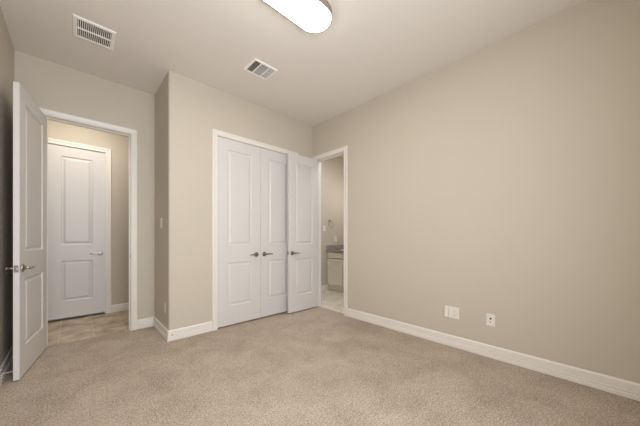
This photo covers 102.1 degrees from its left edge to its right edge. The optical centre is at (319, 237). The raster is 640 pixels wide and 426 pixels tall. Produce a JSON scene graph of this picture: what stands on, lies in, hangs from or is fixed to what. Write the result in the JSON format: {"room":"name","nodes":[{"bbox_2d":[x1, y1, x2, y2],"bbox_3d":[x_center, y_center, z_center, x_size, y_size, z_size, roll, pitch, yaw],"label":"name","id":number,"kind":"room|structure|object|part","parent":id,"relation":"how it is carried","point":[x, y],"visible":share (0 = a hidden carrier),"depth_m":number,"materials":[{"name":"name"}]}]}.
{"room":"empty bedroom","nodes":[
{"label":"empty bedroom","id":0,"kind":"room"},
{"bbox_2d":[0,7,13,365],"bbox_3d":[-1.485,-0.348,0.851,0.120,3.016,4.618,0,0,-44],"label":"wall","id":1,"kind":"structure","parent":0,"point":[6,46],"depth_m":2.27,"materials":[{"name":"paint"}]},
{"bbox_2d":[0,345,12,386],"bbox_3d":[-1.437,1.100,0.992,0.145,0.120,4.480,0,0,-44],"label":"baseboard","id":2,"kind":"structure","parent":1,"relation":"attached to","point":[6,364],"depth_m":2.21,"materials":[{"name":"paint"}]},
{"bbox_2d":[14,50,154,318],"bbox_3d":[-2.249,-0.348,3.392,4.407,3.016,0.120,0,0,-44],"label":"wall","id":3,"kind":"structure","parent":0,"point":[52,86],"depth_m":3.15,"materials":[{"name":"paint"}]},
{"bbox_2d":[39,107,137,345],"bbox_3d":[-2.648,-0.091,3.000,0.862,2.503,0.139,0,0,-44],"label":"door frame","id":4,"kind":"structure","parent":3,"relation":"attached to","point":[52,115],"depth_m":3.21,"materials":[{"name":"paint"}]},
{"bbox_2d":[5,81,46,380],"bbox_3d":[-2.647,-0.048,2.381,0.155,2.388,0.775,0,0,-35],"label":"door","id":5,"kind":"structure","parent":4,"relation":"in","point":[29,268],"depth_m":2.23,"materials":[{"name":"paint"}]},
{"bbox_3d":[-2.430,0.254,2.070,0.025,0.056,0.002,0,0,-35],"label":"latch plate","id":6,"kind":"part","parent":5,"relation":"part of","materials":[{"name":"silver metal"}]},
{"bbox_2d":[48,120,128,304],"bbox_3d":[-3.504,-0.348,3.764,3.100,3.016,0.120,0,0,-44],"label":"wall","id":7,"kind":"structure","parent":0,"point":[119,144],"depth_m":4.02,"materials":[{"name":"paint"}]},
{"bbox_2d":[48,144,105,319],"bbox_3d":[-3.470,-0.070,3.701,0.622,2.400,0.095,0,0,-44],"label":"door","id":8,"kind":"structure","parent":7,"relation":"in","point":[76,177],"depth_m":3.70,"materials":[{"name":"paint"}]},
{"bbox_2d":[48,138,111,313],"bbox_3d":[-3.511,-0.091,3.744,0.762,2.503,0.139,0,0,-44],"label":"door frame","id":9,"kind":"structure","parent":7,"relation":"attached to","point":[108,152],"depth_m":3.94,"materials":[{"name":"paint"}]},
{"bbox_2d":[112,303,128,312],"bbox_3d":[-2.763,1.100,4.372,1.188,0.120,0.018,0,0,-44],"label":"baseboard","id":10,"kind":"structure","parent":7,"relation":"attached to","point":[123,306],"depth_m":4.03,"materials":[{"name":"paint"}]},
{"bbox_2d":[155,71,312,329],"bbox_3d":[-1.146,-0.348,3.871,2.146,3.016,0.704,0,0,-44],"label":"wall","id":11,"kind":"structure","parent":0,"point":[187,110],"depth_m":3.09,"materials":[{"name":"paint"}]},
{"bbox_2d":[138,317,211,341],"bbox_3d":[-1.841,1.100,3.102,0.967,0.120,0.417,0,0,13],"label":"baseboard","id":12,"kind":"structure","parent":11,"relation":"attached to","point":[193,330],"depth_m":3.07,"materials":[{"name":"paint"}]},
{"bbox_2d":[218,136,259,327],"bbox_3d":[-1.063,-0.064,3.453,0.614,2.412,0.095,0,0,-44],"label":"door","id":13,"kind":"structure","parent":11,"relation":"in","point":[238,162],"depth_m":3.45,"materials":[{"name":"paint"}]},
{"bbox_2d":[212,128,298,330],"bbox_3d":[-0.880,-0.091,3.709,1.360,2.503,0.139,0,0,-44],"label":"door frame","id":14,"kind":"structure","parent":11,"relation":"attached to","point":[215,133],"depth_m":3.23,"materials":[{"name":"paint"}]},
{"bbox_2d":[260,148,286,316],"bbox_3d":[-0.615,-0.064,3.879,0.614,2.412,0.095,0,0,-44],"label":"door","id":15,"kind":"structure","parent":11,"relation":"in","point":[273,165],"depth_m":3.82,"materials":[{"name":"paint"}]},
{"bbox_2d":[0,0,584,157],"bbox_3d":[-0.381,-1.916,2.762,6.490,0.120,5.872,0,0,-44],"label":"ceiling","id":16,"kind":"structure","parent":0,"point":[369,49],"depth_m":2.44,"materials":[{"name":"beige paint"}]},
{"bbox_2d":[72,14,116,50],"bbox_3d":[-2.056,-1.851,2.359,0.289,0.010,0.309,0,0,-44],"label":"ceiling vent","id":17,"kind":"object","parent":16,"relation":"in","point":[87,30],"visible":1,"depth_m":2.35,"materials":[{"name":"metal"}]},
{"bbox_2d":[244,58,277,79],"bbox_3d":[-0.655,-1.851,2.866,0.287,0.011,0.247,0,0,-44],"label":"ceiling vent","id":18,"kind":"object","parent":16,"relation":"in","point":[256,67],"visible":1,"depth_m":2.85,"materials":[{"name":"metal"}]},
{"bbox_2d":[264,0,331,31],"bbox_3d":[-0.297,-1.816,1.896,0.980,0.080,0.292,0,0,-44],"label":"ceiling light","id":19,"kind":"object","parent":16,"relation":"attached to","point":[311,15],"visible":1,"depth_m":2.05,"materials":[{"name":"white"}]},
{"bbox_2d":[0,290,639,425],"bbox_3d":[-0.381,1.210,2.762,6.250,0.100,5.872,0,0,-44],"label":"floor","id":20,"kind":"structure","parent":0,"point":[314,366],"depth_m":2.06,"materials":[{"name":"carpet"}]},
{"bbox_2d":[327,252,343,292],"bbox_3d":[0.895,0.741,5.416,0.745,0.838,1.385,0,0,-44],"label":"bathroom vanity","id":21,"kind":"object","parent":20,"relation":"on","point":[335,261],"visible":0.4,"depth_m":5.48,"materials":[{"name":"paint"}]},
{"bbox_3d":[0.325,0.752,5.499,0.018,0.565,0.440,0,0,-44],"label":"cabinet door","id":22,"kind":"part","parent":21,"relation":"part of","materials":[{"name":"paint"}]},
{"bbox_2d":[326,245,343,252],"bbox_3d":[0.890,0.250,5.412,0.758,0.140,1.385,0,0,-44],"label":"countertop","id":23,"kind":"structure","parent":21,"relation":"on","point":[329,248],"depth_m":5.71,"materials":[{"name":"stone"}]},
{"bbox_3d":[0.316,0.748,5.491,0.008,0.555,0.440,0,0,-44],"label":"door rail","id":24,"kind":"part","parent":21,"relation":"part of","materials":[{"name":"paint"}]},
{"bbox_3d":[0.325,0.390,5.499,0.018,0.116,0.440,0,0,-44],"label":"drawer","id":25,"kind":"part","parent":21,"relation":"part of","materials":[{"name":"paint"}]},
{"bbox_2d":[321,156,343,285],"bbox_3d":[-0.020,-0.348,5.583,1.843,3.016,0.116,0,0,-44],"label":"wall","id":26,"kind":"structure","parent":0,"point":[332,170],"depth_m":5.77,"materials":[{"name":"paint"}]},
{"bbox_2d":[321,285,328,290],"bbox_3d":[-0.177,1.100,5.342,1.045,0.120,0.018,0,0,-44],"label":"baseboard","id":27,"kind":"structure","parent":26,"relation":"attached to","point":[323,287],"depth_m":5.60,"materials":[{"name":"paint"}]},
{"bbox_2d":[313,0,639,383],"bbox_3d":[1.224,-0.348,3.020,0.120,3.016,4.035,0,0,-44],"label":"wall","id":28,"kind":"structure","parent":0,"point":[502,179],"depth_m":2.33,"materials":[{"name":"paint"}]},
{"bbox_2d":[312,146,347,315],"bbox_3d":[0.181,-0.091,4.105,0.139,2.503,0.756,0,0,-44],"label":"door frame","id":29,"kind":"structure","parent":28,"relation":"attached to","point":[341,151],"depth_m":3.83,"materials":[{"name":"paint"}]},
{"bbox_2d":[287,152,317,312],"bbox_3d":[-0.264,-0.064,4.088,0.607,2.412,0.155,0,0,-44],"label":"door","id":30,"kind":"structure","parent":29,"relation":"attached to","point":[302,172],"depth_m":4.04,"materials":[{"name":"paint"}]},
{"bbox_2d":[444,305,458,318],"bbox_3d":[1.390,0.798,2.734,0.034,0.120,0.140,0,0,-44],"label":"outlet plate","id":31,"kind":"object","parent":28,"relation":"attached to","point":[451,312],"visible":1,"depth_m":2.74,"materials":[{"name":"white plastic"}]},
{"bbox_2d":[486,313,494,326],"bbox_3d":[1.638,0.796,2.485,0.016,0.116,0.072,0,0,-44],"label":"outlet plate","id":32,"kind":"object","parent":28,"relation":"attached to","point":[490,318],"visible":1,"depth_m":2.49,"materials":[{"name":"white plastic"}]},
{"bbox_2d":[347,308,639,400],"bbox_3d":[1.440,1.100,2.693,0.018,0.120,3.025,0,0,-44],"label":"baseboard","id":33,"kind":"structure","parent":28,"relation":"attached to","point":[624,388],"depth_m":2.33,"materials":[{"name":"paint"}]}
]}

